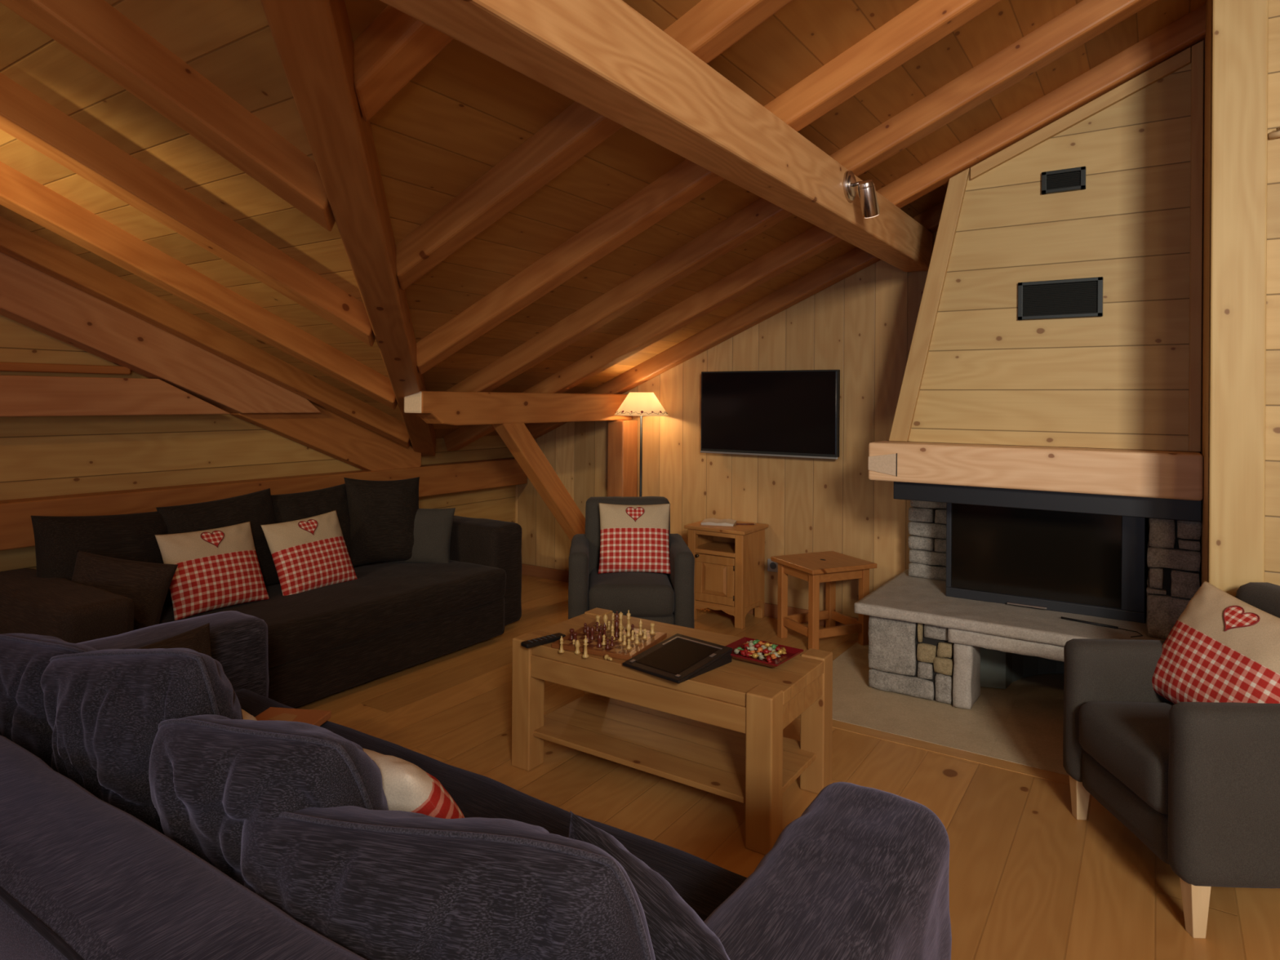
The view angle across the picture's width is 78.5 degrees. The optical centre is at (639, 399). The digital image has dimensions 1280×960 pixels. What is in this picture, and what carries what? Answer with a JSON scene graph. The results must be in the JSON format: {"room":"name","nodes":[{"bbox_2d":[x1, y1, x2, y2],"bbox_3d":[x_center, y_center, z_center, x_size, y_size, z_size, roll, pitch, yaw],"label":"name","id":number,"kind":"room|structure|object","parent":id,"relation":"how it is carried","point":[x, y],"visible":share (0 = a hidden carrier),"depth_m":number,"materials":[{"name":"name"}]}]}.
{"room":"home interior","nodes":[
{"label":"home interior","id":0,"kind":"room"},
{"bbox_2d":[0,0,404,422],"bbox_3d":[-0.250,-1.183,0.516,7.800,3.131,7.175,0,0,33],"label":"ceiling","id":1,"kind":"structure","parent":0,"point":[231,43],"depth_m":2.43,"materials":[{"name":"wood"}]},
{"bbox_2d":[0,0,335,231],"bbox_3d":[-2.202,-1.595,0.478,0.105,2.125,4.747,0,0,33],"label":"rafter","id":2,"kind":"object","parent":1,"relation":"attached to","point":[94,31],"visible":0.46,"depth_m":1.99,"materials":[{"name":"brown wood"}]},
{"bbox_2d":[0,72,375,346],"bbox_3d":[-2.588,-1.450,1.147,0.105,2.421,5.437,0,0,33],"label":"rafter","id":3,"kind":"object","parent":1,"relation":"attached to","point":[24,116],"visible":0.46,"depth_m":2.61,"materials":[{"name":"brown wood"}]},
{"bbox_2d":[0,161,397,409],"bbox_3d":[-2.963,-1.308,1.796,0.105,2.709,6.107,0,0,33],"label":"rafter","id":4,"kind":"object","parent":1,"relation":"attached to","point":[20,193],"visible":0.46,"depth_m":3.28,"materials":[{"name":"brown wood"}]},
{"bbox_2d":[0,216,410,447],"bbox_3d":[-3.305,-1.180,2.387,0.105,2.971,6.717,0,0,33],"label":"rafter","id":5,"kind":"object","parent":1,"relation":"attached to","point":[16,242],"visible":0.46,"depth_m":3.88,"materials":[{"name":"brown wood"}]},
{"bbox_2d":[260,0,435,456],"bbox_3d":[-0.757,-0.780,1.883,0.135,2.362,7.364,0,0,-12],"label":"beam","id":6,"kind":"structure","parent":1,"relation":"attached to","point":[313,39],"depth_m":2.14,"materials":[{"name":"brown wood"}]},
{"bbox_2d":[0,315,515,571],"bbox_3d":[-3.210,-0.661,3.025,0.100,4.177,8.100,0,0,33],"label":"wall","id":7,"kind":"structure","parent":0,"point":[41,456],"depth_m":3.95,"materials":[{"name":"wood"}]},
{"bbox_2d":[0,361,130,374],"bbox_3d":[-3.909,-0.152,1.837,0.050,0.040,4.950,0,0,33],"label":"wall rail","id":8,"kind":"object","parent":7,"relation":"attached to","point":[4,366],"visible":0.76,"depth_m":3.65,"materials":[{"name":"brown wood"}]},
{"bbox_2d":[0,375,230,417],"bbox_3d":[-3.749,-0.021,1.968,0.144,0.180,5.447,0,0,33],"label":"tie beam","id":9,"kind":"structure","parent":7,"relation":"attached to","point":[20,395],"depth_m":3.65,"materials":[{"name":"brown wood"}]},
{"bbox_2d":[0,252,320,413],"bbox_3d":[-3.591,-1.262,2.193,0.145,2.661,5.987,0,0,33],"label":"rafter","id":10,"kind":"object","parent":7,"relation":"attached to","point":[30,297],"visible":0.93,"depth_m":3.79,"materials":[{"name":"brown wood"}]},
{"bbox_2d":[0,457,527,551],"bbox_3d":[-3.110,0.551,2.981,0.130,0.205,7.845,0,0,33],"label":"wall plate","id":11,"kind":"object","parent":7,"relation":"attached to","point":[16,531],"visible":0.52,"depth_m":4.19,"materials":[{"name":"brown wood"}]},
{"bbox_2d":[230,400,421,471],"bbox_3d":[-1.879,0.239,4.842,0.095,0.623,1.275,0,0,33],"label":"rafter","id":12,"kind":"object","parent":11,"relation":"attached to","point":[327,432],"visible":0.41,"depth_m":4.81,"materials":[{"name":"brown wood"}]},
{"bbox_2d":[344,0,1205,438],"bbox_3d":[-0.480,-0.897,2.165,5.600,2.455,6.525,0,0,33],"label":"ceiling","id":13,"kind":"structure","parent":0,"point":[465,111],"depth_m":3.00,"materials":[{"name":"wood"}]},
{"bbox_2d":[353,4,453,121],"bbox_3d":[0.481,-1.389,1.181,2.985,1.365,0.105,0,0,33],"label":"rafter","id":14,"kind":"object","parent":13,"relation":"attached to","point":[396,46],"visible":0.71,"depth_m":1.85,"materials":[{"name":"brown wood"}]},
{"bbox_2d":[395,0,792,289],"bbox_3d":[0.574,-1.238,1.958,3.685,1.665,0.105,0,0,33],"label":"rafter","id":15,"kind":"object","parent":13,"relation":"attached to","point":[710,27],"visible":0.58,"depth_m":2.50,"materials":[{"name":"brown wood"}]},
{"bbox_2d":[416,0,1001,373],"bbox_3d":[0.664,-1.091,2.713,4.365,1.957,0.105,0,0,33],"label":"rafter","id":16,"kind":"object","parent":13,"relation":"attached to","point":[924,23],"visible":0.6,"depth_m":3.00,"materials":[{"name":"brown wood"}]},
{"bbox_2d":[525,200,944,439],"bbox_3d":[1.298,-0.838,4.720,5.519,2.456,0.105,0,0,33],"label":"rafter","id":17,"kind":"object","parent":13,"relation":"attached to","point":[856,260],"visible":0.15,"depth_m":5.07,"materials":[{"name":"brown wood"}]},
{"bbox_2d":[431,0,1157,425],"bbox_3d":[0.754,-0.947,3.457,5.035,2.245,0.105,0,0,33],"label":"rafter","id":18,"kind":"object","parent":13,"relation":"attached to","point":[1086,20],"visible":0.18,"depth_m":3.28,"materials":[{"name":"brown wood"}]},
{"bbox_2d":[443,4,1205,451],"bbox_3d":[0.920,-0.840,4.149,5.519,2.456,0.105,0,0,33],"label":"rafter","id":19,"kind":"object","parent":13,"relation":"attached to","point":[1188,30],"visible":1,"depth_m":3.81,"materials":[{"name":"brown wood"}]},
{"bbox_2d":[294,574,1279,959],"bbox_3d":[-0.013,1.423,0.901,7.800,0.053,8.100,0,0,33],"label":"floor","id":20,"kind":"structure","parent":0,"point":[1029,879],"depth_m":2.79,"materials":[{"name":"brown wood"}]},
{"bbox_2d":[0,515,521,707],"bbox_3d":[-1.717,1.064,4.021,1.038,0.647,2.467,0,0,33],"label":"sofa","id":21,"kind":"object","parent":20,"relation":"on","point":[323,642],"visible":0.54,"depth_m":3.76,"materials":[{"name":"black fabric"}]},
{"bbox_2d":[31,511,173,607],"bbox_3d":[-2.359,0.729,3.475,0.243,0.478,0.576,0,0,39],"label":"cushion","id":22,"kind":"object","parent":21,"relation":"on","point":[58,540],"visible":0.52,"depth_m":3.40,"materials":[{"name":"fabric"}]},
{"bbox_2d":[71,550,177,630],"bbox_3d":[-2.195,0.835,3.288,0.441,0.410,0.136,0,0,-15],"label":"cushion","id":23,"kind":"object","parent":21,"relation":"on","point":[147,584],"visible":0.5,"depth_m":3.27,"materials":[{"name":"fabric"}]},
{"bbox_2d":[155,521,269,620],"bbox_3d":[-1.979,0.787,3.649,0.218,0.367,0.455,0,0,38],"label":"checked pillow","id":24,"kind":"object","parent":21,"relation":"on","point":[217,568],"visible":0.98,"depth_m":3.59,"materials":[{"name":"red fabric"}]},
{"bbox_2d":[155,488,279,585],"bbox_3d":[-2.054,0.730,3.898,0.238,0.519,0.614,0,0,40],"label":"cushion","id":25,"kind":"object","parent":21,"relation":"on","point":[256,508],"visible":0.43,"depth_m":3.92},
{"bbox_2d":[260,510,357,595],"bbox_3d":[-1.701,0.798,4.059,0.209,0.389,0.449,0,0,33],"label":"checked pillow","id":26,"kind":"object","parent":21,"relation":"on","point":[308,553],"visible":0.97,"depth_m":3.99,"materials":[{"name":"red fabric"}]},
{"bbox_2d":[271,483,360,583],"bbox_3d":[-1.809,0.742,4.347,0.211,0.503,0.530,0,0,30],"label":"cushion","id":27,"kind":"object","parent":21,"relation":"on","point":[300,505],"visible":0.41,"depth_m":4.34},
{"bbox_2d":[159,560,506,668],"bbox_3d":[-1.671,1.057,3.963,0.899,0.196,1.972,0,0,33],"label":"seat cushion","id":28,"kind":"object","parent":21,"relation":"on","point":[386,601],"depth_m":3.87,"materials":[{"name":"fabric"}]},
{"bbox_2d":[343,476,419,566],"bbox_3d":[-1.504,0.715,4.625,0.481,0.520,0.206,0,0,-38],"label":"cushion","id":29,"kind":"object","parent":21,"relation":"on","point":[382,513],"visible":0.92,"depth_m":4.55,"materials":[{"name":"fabric"}]},
{"bbox_2d":[382,507,455,563],"bbox_3d":[-1.326,0.821,4.708,0.406,0.348,0.163,0,0,1],"label":"cushion","id":30,"kind":"object","parent":21,"relation":"on","point":[433,527],"visible":0.6,"depth_m":4.67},
{"bbox_2d":[0,610,951,959],"bbox_3d":[-0.757,1.050,1.753,2.549,0.689,1.236,0,0,33],"label":"sofa","id":31,"kind":"object","parent":20,"relation":"on","point":[862,873],"visible":0.52,"depth_m":1.27,"materials":[{"name":"purple fabric"}]},
{"bbox_2d":[0,633,97,768],"bbox_3d":[-1.461,0.807,1.968,0.594,0.463,0.256,0,0,28],"label":"cushion","id":32,"kind":"object","parent":31,"relation":"on","point":[24,658],"visible":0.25,"depth_m":1.83,"materials":[{"name":"fabric"}]},
{"bbox_2d":[40,648,243,835],"bbox_3d":[-1.049,0.752,1.686,0.595,0.497,0.268,0,0,26],"label":"cushion","id":33,"kind":"object","parent":31,"relation":"on","point":[104,709],"visible":0.51,"depth_m":1.56,"materials":[{"name":"fabric"}]},
{"bbox_2d":[136,622,211,657],"bbox_3d":[-1.433,0.880,2.262,0.144,0.375,0.451,0,0,39],"label":"cushion","id":34,"kind":"object","parent":31,"relation":"on","point":[197,639],"visible":0.08,"depth_m":2.36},
{"bbox_2d":[241,709,257,720],"bbox_3d":[-0.988,0.858,1.887,0.397,0.315,0.200,0,0,36],"label":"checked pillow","id":35,"kind":"object","parent":31,"relation":"on","point":[246,715],"visible":0.02,"depth_m":1.77,"materials":[{"name":"fabric"}]},
{"bbox_2d":[148,714,388,885],"bbox_3d":[-0.662,0.771,1.418,0.544,0.427,0.266,0,0,24],"label":"cushion","id":36,"kind":"object","parent":31,"relation":"on","point":[209,775],"visible":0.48,"depth_m":1.32,"materials":[{"name":"fabric"}]},
{"bbox_2d":[254,706,331,726],"bbox_3d":[-1.041,0.951,2.315,0.200,0.023,0.140,0,0,8],"label":"book","id":37,"kind":"object","parent":31,"relation":"on","point":[317,717],"visible":0.56,"depth_m":2.33,"materials":[{"name":"wood"}]},
{"bbox_2d":[363,748,464,818],"bbox_3d":[-0.496,0.842,1.560,0.440,0.359,0.237,0,0,39],"label":"checked pillow","id":38,"kind":"object","parent":31,"relation":"on","point":[406,787],"visible":0.15,"depth_m":1.41,"materials":[{"name":"fabric"}]},
{"bbox_2d":[240,805,655,959],"bbox_3d":[-0.303,0.807,1.165,0.763,0.460,0.280,0,0,25],"label":"cushion","id":39,"kind":"object","parent":31,"relation":"on","point":[377,884],"visible":0.9,"depth_m":1.04,"materials":[{"name":"fabric"}]},
{"bbox_2d":[234,688,746,921],"bbox_3d":[-0.745,1.055,1.783,2.007,0.194,0.853,0,0,33],"label":"seat cushion","id":40,"kind":"object","parent":31,"relation":"on","point":[704,885],"depth_m":1.84,"materials":[{"name":"fabric"}]},
{"bbox_2d":[568,810,730,959],"bbox_3d":[0.004,0.869,1.213,0.423,0.392,0.157,0,0,40],"label":"cushion","id":41,"kind":"object","parent":31,"relation":"on","point":[677,932],"visible":0.46,"depth_m":1.14,"materials":[{"name":"fabric"}]},
{"bbox_2d":[607,420,637,497],"bbox_3d":[-0.127,0.775,5.598,0.140,1.249,0.184,0,0,33],"label":"support post","id":42,"kind":"object","parent":20,"relation":"on","point":[622,441],"visible":0.39,"depth_m":5.53,"materials":[{"name":"brown wood"}]},
{"bbox_2d":[404,391,631,425],"bbox_3d":[-0.649,0.053,4.892,0.140,0.185,1.945,0,0,33],"label":"beam","id":43,"kind":"structure","parent":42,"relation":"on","point":[434,407],"depth_m":4.60,"materials":[{"name":"brown wood"}]},
{"bbox_2d":[492,422,585,541],"bbox_3d":[-0.536,0.631,5.041,0.100,1.210,1.151,0,0,33],"label":"diagonal brace","id":44,"kind":"object","parent":43,"relation":"attached to","point":[517,438],"visible":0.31,"depth_m":4.88,"materials":[{"name":"brown wood"}]},
{"bbox_2d":[568,496,694,628],"bbox_3d":[-0.059,0.989,4.380,0.665,0.821,0.651,0,0,-3],"label":"armchair","id":45,"kind":"object","parent":20,"relation":"on","point":[668,598],"visible":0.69,"depth_m":4.08,"materials":[{"name":"grey fabric"}]},
{"bbox_2d":[588,568,674,617],"bbox_3d":[-0.057,1.049,4.310,0.450,0.183,0.510,0,0,-3],"label":"seat cushion","id":46,"kind":"object","parent":45,"relation":"on","point":[645,594],"depth_m":4.07,"materials":[{"name":"fabric"}]},
{"bbox_2d":[597,502,670,573],"bbox_3d":[-0.030,0.780,4.404,0.410,0.378,0.180,0,0,-2],"label":"checked pillow","id":47,"kind":"object","parent":45,"relation":"on","point":[633,538],"visible":0.99,"depth_m":4.35,"materials":[{"name":"red fabric"}]},
{"bbox_2d":[613,392,668,497],"bbox_3d":[0.005,0.676,5.389,0.374,1.447,0.374,0,0,33],"label":"floor lamp","id":48,"kind":"object","parent":20,"relation":"on","point":[645,404],"visible":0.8,"depth_m":5.29,"materials":[{"name":"beige fabric"}]},
{"bbox_2d":[511,607,832,854],"bbox_3d":[0.105,1.157,2.917,1.070,0.487,0.540,0,0,33],"label":"coffee table","id":49,"kind":"object","parent":20,"relation":"on","point":[718,731],"visible":0.84,"depth_m":2.77,"materials":[{"name":"brown wood"}]},
{"bbox_2d":[520,632,565,648],"bbox_3d":[-0.362,0.907,2.951,0.180,0.020,0.044,0,0,-43],"label":"remote control","id":50,"kind":"object","parent":49,"relation":"on","point":[553,637],"visible":0.96,"depth_m":2.93,"materials":[{"name":"black plastic"}]},
{"bbox_2d":[558,635,564,653],"bbox_3d":[-0.284,0.887,2.842,0.022,0.059,0.022,0,0,0],"label":"bishop","id":51,"kind":"object","parent":49,"relation":"on","point":[561,651],"visible":1,"depth_m":2.84,"materials":[{"name":"brown"}]},
{"bbox_2d":[574,640,580,653],"bbox_3d":[-0.226,0.893,2.831,0.022,0.049,0.022,0,0,-42],"label":"knight","id":52,"kind":"object","parent":49,"relation":"on","point":[577,643],"visible":1,"depth_m":2.82,"materials":[{"name":"brown"}]},
{"bbox_2d":[582,635,588,657],"bbox_3d":[-0.193,0.878,2.789,0.023,0.079,0.024,0,0,-24],"label":"king","id":53,"kind":"object","parent":49,"relation":"on","point":[585,655],"visible":1,"depth_m":2.78,"materials":[{"name":"brown"}]},
{"bbox_2d":[604,654,612,661],"bbox_3d":[-0.108,0.910,2.752,0.019,0.018,0.036,0,0,-35],"label":"pawn","id":54,"kind":"object","parent":49,"relation":"on","point":[606,656],"visible":1,"depth_m":2.75,"materials":[{"name":"brown"}]},
{"bbox_2d":[551,622,666,660],"bbox_3d":[-0.111,0.909,2.959,0.330,0.019,0.310,0,0,25],"label":"board","id":55,"kind":"object","parent":49,"relation":"on","point":[620,651],"visible":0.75,"depth_m":2.88,"materials":[{"name":"brown wood"}]},
{"bbox_2d":[568,628,573,639],"bbox_3d":[-0.255,0.879,2.933,0.022,0.038,0.022,0,0,-14],"label":"chess rook","id":56,"kind":"object","parent":55,"relation":"on","point":[571,630],"visible":0.9,"depth_m":2.93,"materials":[{"name":"brown"}]},
{"bbox_2d":[586,626,591,642],"bbox_3d":[-0.194,0.870,2.904,0.022,0.059,0.022,0,0,-33],"label":"bishop","id":57,"kind":"object","parent":55,"relation":"on","point":[587,628],"visible":0.91,"depth_m":2.90,"materials":[{"name":"brown"}]},
{"bbox_2d":[589,626,595,639],"bbox_3d":[-0.179,0.875,2.935,0.022,0.049,0.022,0,0,-8],"label":"knight","id":58,"kind":"object","parent":55,"relation":"on","point":[592,630],"visible":0.98,"depth_m":2.93,"materials":[{"name":"brown"}]},
{"bbox_2d":[596,633,602,648],"bbox_3d":[-0.147,0.875,2.844,0.022,0.049,0.022,0,0,-16],"label":"knight","id":59,"kind":"object","parent":55,"relation":"on","point":[599,637],"visible":1,"depth_m":2.84,"materials":[{"name":"brown"}]},
{"bbox_2d":[601,622,607,639],"bbox_3d":[-0.134,0.870,2.951,0.021,0.059,0.022,0,0,-28],"label":"bishop","id":60,"kind":"object","parent":55,"relation":"on","point":[604,626],"visible":0.83,"depth_m":2.95,"materials":[{"name":"brown"}]},
{"bbox_2d":[602,613,608,626],"bbox_3d":[-0.137,0.875,3.103,0.022,0.049,0.022,0,0,38],"label":"knight","id":61,"kind":"object","parent":55,"relation":"on","point":[605,617],"visible":0.85,"depth_m":3.10,"materials":[{"name":"beige"}]},
{"bbox_2d":[604,638,610,648],"bbox_3d":[-0.116,0.881,2.830,0.019,0.036,0.018,0,0,-13],"label":"pawn","id":62,"kind":"object","parent":55,"relation":"on","point":[607,646],"visible":1,"depth_m":2.83,"materials":[{"name":"brown"}]},
{"bbox_2d":[609,635,614,646],"bbox_3d":[-0.102,0.882,2.860,0.019,0.036,0.018,0,0,-20],"label":"pawn","id":63,"kind":"object","parent":55,"relation":"on","point":[611,644],"visible":1,"depth_m":2.86,"materials":[{"name":"brown"}]},
{"bbox_2d":[609,623,615,639],"bbox_3d":[-0.103,0.870,2.936,0.022,0.059,0.022,0,0,-21],"label":"bishop","id":64,"kind":"object","parent":55,"relation":"on","point":[612,628],"visible":0.91,"depth_m":2.93,"materials":[{"name":"brown"}]},
{"bbox_2d":[613,619,619,637],"bbox_3d":[-0.088,0.866,2.967,0.024,0.067,0.023,0,0,9],"label":"chess queen","id":65,"kind":"object","parent":55,"relation":"on","point":[616,634],"visible":0.94,"depth_m":2.96,"materials":[{"name":"brown"}]},
{"bbox_2d":[613,611,619,631],"bbox_3d":[-0.090,0.860,3.043,0.023,0.079,0.024,0,0,34],"label":"king","id":66,"kind":"object","parent":55,"relation":"on","point":[616,615],"visible":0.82,"depth_m":3.04,"materials":[{"name":"brown"}]},
{"bbox_2d":[618,611,623,629],"bbox_3d":[-0.075,0.866,3.074,0.024,0.067,0.023,0,0,20],"label":"chess queen","id":67,"kind":"object","parent":55,"relation":"on","point":[620,614],"visible":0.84,"depth_m":3.07,"materials":[{"name":"beige"}]},
{"bbox_2d":[625,609,631,630],"bbox_3d":[-0.044,0.861,3.059,0.023,0.079,0.024,0,0,42],"label":"king","id":68,"kind":"object","parent":55,"relation":"on","point":[628,614],"visible":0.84,"depth_m":3.06,"materials":[{"name":"beige"}]},
{"bbox_2d":[626,638,631,648],"bbox_3d":[-0.040,0.882,2.831,0.018,0.036,0.019,0,0,2],"label":"pawn","id":69,"kind":"object","parent":55,"relation":"on","point":[628,646],"visible":1,"depth_m":2.83,"materials":[{"name":"brown"}]},
{"bbox_2d":[626,622,631,636],"bbox_3d":[-0.043,0.875,2.983,0.022,0.049,0.022,0,0,3],"label":"knight","id":70,"kind":"object","parent":55,"relation":"on","point":[628,626],"visible":0.98,"depth_m":2.98,"materials":[{"name":"beige"}]},
{"bbox_2d":[637,619,643,635],"bbox_3d":[0.002,0.871,2.999,0.022,0.059,0.022,0,0,-10],"label":"bishop","id":71,"kind":"object","parent":55,"relation":"on","point":[640,633],"visible":0.98,"depth_m":2.99,"materials":[{"name":"beige"}]},
{"bbox_2d":[642,628,647,639],"bbox_3d":[0.018,0.882,2.954,0.018,0.036,0.019,0,0,-32],"label":"pawn","id":72,"kind":"object","parent":55,"relation":"on","point":[644,637],"visible":1,"depth_m":2.95,"materials":[{"name":"brown"}]},
{"bbox_2d":[649,622,655,634],"bbox_3d":[0.048,0.882,3.015,0.022,0.038,0.022,0,0,-29],"label":"chess rook","id":73,"kind":"object","parent":55,"relation":"on","point":[651,624],"visible":1,"depth_m":3.01,"materials":[{"name":"beige"}]},
{"bbox_2d":[533,693,816,804],"bbox_3d":[0.104,1.266,2.917,1.014,0.020,0.490,0,0,33],"label":"shelf","id":74,"kind":"object","parent":49,"relation":"attached to","point":[705,757],"depth_m":2.86,"materials":[{"name":"brown wood"}]},
{"bbox_2d":[622,633,733,683],"bbox_3d":[0.132,0.894,2.719,0.254,0.050,0.298,0,0,42],"label":"tray","id":75,"kind":"object","parent":49,"relation":"on","point":[679,658],"visible":1,"depth_m":2.69,"materials":[{"name":"black leather"}]},
{"bbox_2d":[724,636,803,667],"bbox_3d":[0.426,0.906,2.783,0.240,0.032,0.200,0,0,37],"label":"tray","id":76,"kind":"object","parent":49,"relation":"on","point":[791,652],"visible":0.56,"depth_m":2.76,"materials":[{"name":"red paint"}]},
{"bbox_2d":[760,648,772,653],"bbox_3d":[0.440,0.880,2.737,0.038,0.018,0.018,0,0,32],"label":"candy","id":77,"kind":"object","parent":76,"relation":"in","point":[765,651],"visible":1,"depth_m":2.73,"materials":[{"name":"red"}]},
{"bbox_2d":[765,654,772,662],"bbox_3d":[0.443,0.894,2.696,0.018,0.018,0.038,0,0,-3],"label":"candy","id":78,"kind":"object","parent":76,"relation":"on","point":[768,658],"visible":1,"depth_m":2.69,"materials":[{"name":"red"}]},
{"label":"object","id":79,"kind":"object","parent":76,"relation":"in","visible":0},
{"bbox_2d":[746,645,757,650],"bbox_3d":[0.395,0.880,2.768,0.038,0.018,0.018,0,0,-18],"label":"candy","id":80,"kind":"object","parent":79,"relation":"on","point":[751,647],"visible":1,"depth_m":2.76,"materials":[{"name":"silver"}]},
{"bbox_2d":[684,520,768,629],"bbox_3d":[0.552,1.104,5.024,0.426,0.600,0.362,0,0,33],"label":"base cabinet","id":81,"kind":"object","parent":20,"relation":"on","point":[729,577],"visible":0.91,"depth_m":4.90,"materials":[{"name":"brown wood"}]},
{"bbox_2d":[700,518,737,526],"bbox_3d":[0.509,0.792,5.055,0.220,0.022,0.180,0,0,13],"label":"book","id":82,"kind":"object","parent":81,"relation":"on","point":[708,522],"visible":1,"depth_m":5.00,"materials":[{"name":"beige paper"}]},
{"bbox_2d":[770,551,876,649],"bbox_3d":[1.064,1.171,4.566,0.450,0.473,0.410,0,0,-24],"label":"stool","id":83,"kind":"object","parent":20,"relation":"on","point":[829,567],"visible":0.94,"depth_m":4.48,"materials":[{"name":"brown wood"}]},
{"bbox_2d":[831,632,857,660],"bbox_3d":[0.967,1.406,4.161,0.058,0.002,1.342,0,0,33],"label":"trim","id":84,"kind":"structure","parent":20,"relation":"attached to","point":[853,639],"depth_m":4.46,"materials":[{"name":"brown wood"}]},
{"bbox_2d":[796,714,1070,785],"bbox_3d":[1.435,1.409,3.001,2.100,0.002,0.076,0,0,33],"label":"trim","id":85,"kind":"structure","parent":20,"relation":"attached to","point":[1023,769],"depth_m":3.12,"materials":[{"name":"brown wood"}]},
{"bbox_2d":[854,481,1201,709],"bbox_3d":[1.872,0.904,3.811,1.375,1.009,0.965,0,0,33],"label":"fireplace","id":86,"kind":"object","parent":20,"relation":"on","point":[988,583],"visible":0.88,"depth_m":3.64,"materials":[{"name":"stone"}]},
{"bbox_2d":[868,440,1203,500],"bbox_3d":[1.907,0.307,3.818,1.323,0.183,0.915,0,0,33],"label":"mantel beam","id":87,"kind":"structure","parent":86,"relation":"on","point":[1150,473],"depth_m":3.39,"materials":[{"name":"brown wood"}]},
{"bbox_2d":[888,40,1204,452],"bbox_3d":[1.981,-0.633,3.870,1.269,1.694,0.747,0,0,33],"label":"hood","id":88,"kind":"object","parent":87,"relation":"on","point":[1061,304],"visible":1,"depth_m":3.47,"materials":[{"name":"brown wood"}]},
{"bbox_2d":[1022,280,1097,315],"bbox_3d":[1.879,-0.449,3.513,0.316,0.151,0.010,0,0,33],"label":"vent grille","id":89,"kind":"object","parent":88,"relation":"attached to","point":[1040,298],"depth_m":3.51,"materials":[{"name":"black"}]},
{"bbox_2d":[1046,171,1080,189],"bbox_3d":[1.894,-0.977,3.505,0.154,0.078,0.010,0,0,33],"label":"vent grille","id":90,"kind":"object","parent":88,"relation":"attached to","point":[1055,180],"depth_m":3.50,"materials":[{"name":"black"}]},
{"bbox_2d":[1061,616,1142,637],"bbox_3d":[2.015,0.986,3.415,0.100,0.010,0.324,0,0,-28],"label":"fire poker","id":91,"kind":"object","parent":86,"relation":"on","point":[1062,617],"visible":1,"depth_m":3.43,"materials":[{"name":"black metal"}]},
{"bbox_2d":[1062,582,1279,938],"bbox_3d":[1.743,1.002,2.346,0.651,0.821,0.665,0,0,2],"label":"armchair","id":92,"kind":"object","parent":20,"relation":"on","point":[1197,784],"visible":0.89,"depth_m":2.09,"materials":[{"name":"grey fabric"}]},
{"bbox_2d":[1079,701,1174,814],"bbox_3d":[1.673,1.061,2.349,0.510,0.183,0.450,0,0,2],"label":"seat cushion","id":93,"kind":"object","parent":92,"relation":"on","point":[1127,742],"depth_m":2.34,"materials":[{"name":"fabric"}]},
{"bbox_2d":[1151,580,1279,703],"bbox_3d":[1.803,0.813,2.400,0.230,0.418,0.512,0,0,-5],"label":"checked pillow","id":94,"kind":"object","parent":92,"relation":"on","point":[1222,647],"visible":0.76,"depth_m":2.38,"materials":[{"name":"red fabric"}]},
{"bbox_2d":[515,231,1149,617],"bbox_3d":[0.891,-0.116,5.106,4.650,3.143,0.100,0,0,33],"label":"wall","id":95,"kind":"structure","parent":0,"point":[861,326],"depth_m":4.99,"materials":[{"name":"wood"}]},
{"bbox_2d":[379,0,933,271],"bbox_3d":[-0.545,-0.861,1.270,0.160,0.215,7.810,0,0,33],"label":"roof beam","id":96,"kind":"structure","parent":95,"relation":"attached to","point":[605,56],"depth_m":2.10,"materials":[{"name":"brown wood"}]},
{"bbox_2d":[843,170,879,217],"bbox_3d":[0.914,-0.844,3.220,0.122,0.202,0.126,0,0,33],"label":"spotlight","id":97,"kind":"object","parent":96,"relation":"attached to","point":[866,188],"visible":1,"depth_m":3.20,"materials":[{"name":"silver metal"}]},
{"bbox_2d":[521,563,857,626],"bbox_3d":[0.182,1.359,5.497,2.825,0.085,0.017,0,0,33],"label":"baseboard","id":98,"kind":"structure","parent":95,"relation":"attached to","point":[771,610],"depth_m":6.00,"materials":[{"name":"brown wood"}]},
{"bbox_2d":[700,369,839,459],"bbox_3d":[0.824,0.089,5.035,0.944,0.543,0.088,0,0,33],"label":"television","id":99,"kind":"object","parent":95,"relation":"attached to","point":[770,413],"visible":1,"depth_m":4.97,"materials":[{"name":"black"}]},
{"bbox_2d":[767,558,777,572],"bbox_3d":[0.860,1.071,5.049,0.080,0.080,0.017,0,0,33],"label":"wall socket","id":100,"kind":"object","parent":95,"relation":"attached to","point":[771,566],"visible":0.73,"depth_m":5.05,"materials":[{"name":"grey plastic"}]},
{"bbox_2d":[1200,0,1212,586],"bbox_3d":[2.418,-0.083,3.293,0.100,3.100,1.440,0,0,33],"label":"wall","id":101,"kind":"structure","parent":0,"point":[1207,42],"depth_m":3.00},
{"bbox_2d":[1207,0,1279,585],"bbox_3d":[3.364,-0.302,1.865,3.250,3.551,0.100,0,0,33],"label":"wall","id":102,"kind":"structure","parent":0,"point":[1272,513],"depth_m":2.63,"materials":[{"name":"wood"}]},
{"bbox_2d":[1208,0,1268,597],"bbox_3d":[2.030,-0.086,2.664,0.151,3.000,0.033,0,0,33],"label":"wooden post","id":103,"kind":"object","parent":102,"relation":"attached to","point":[1240,28],"depth_m":2.65,"materials":[{"name":"brown wood"}]},
{"bbox_2d":[1268,127,1279,139],"bbox_3d":[2.131,-0.887,2.601,0.030,0.034,0.069,0,0,-39],"label":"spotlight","id":104,"kind":"object","parent":102,"relation":"attached to","point":[1273,135],"visible":1,"depth_m":2.61,"materials":[{"name":"silver metal"}]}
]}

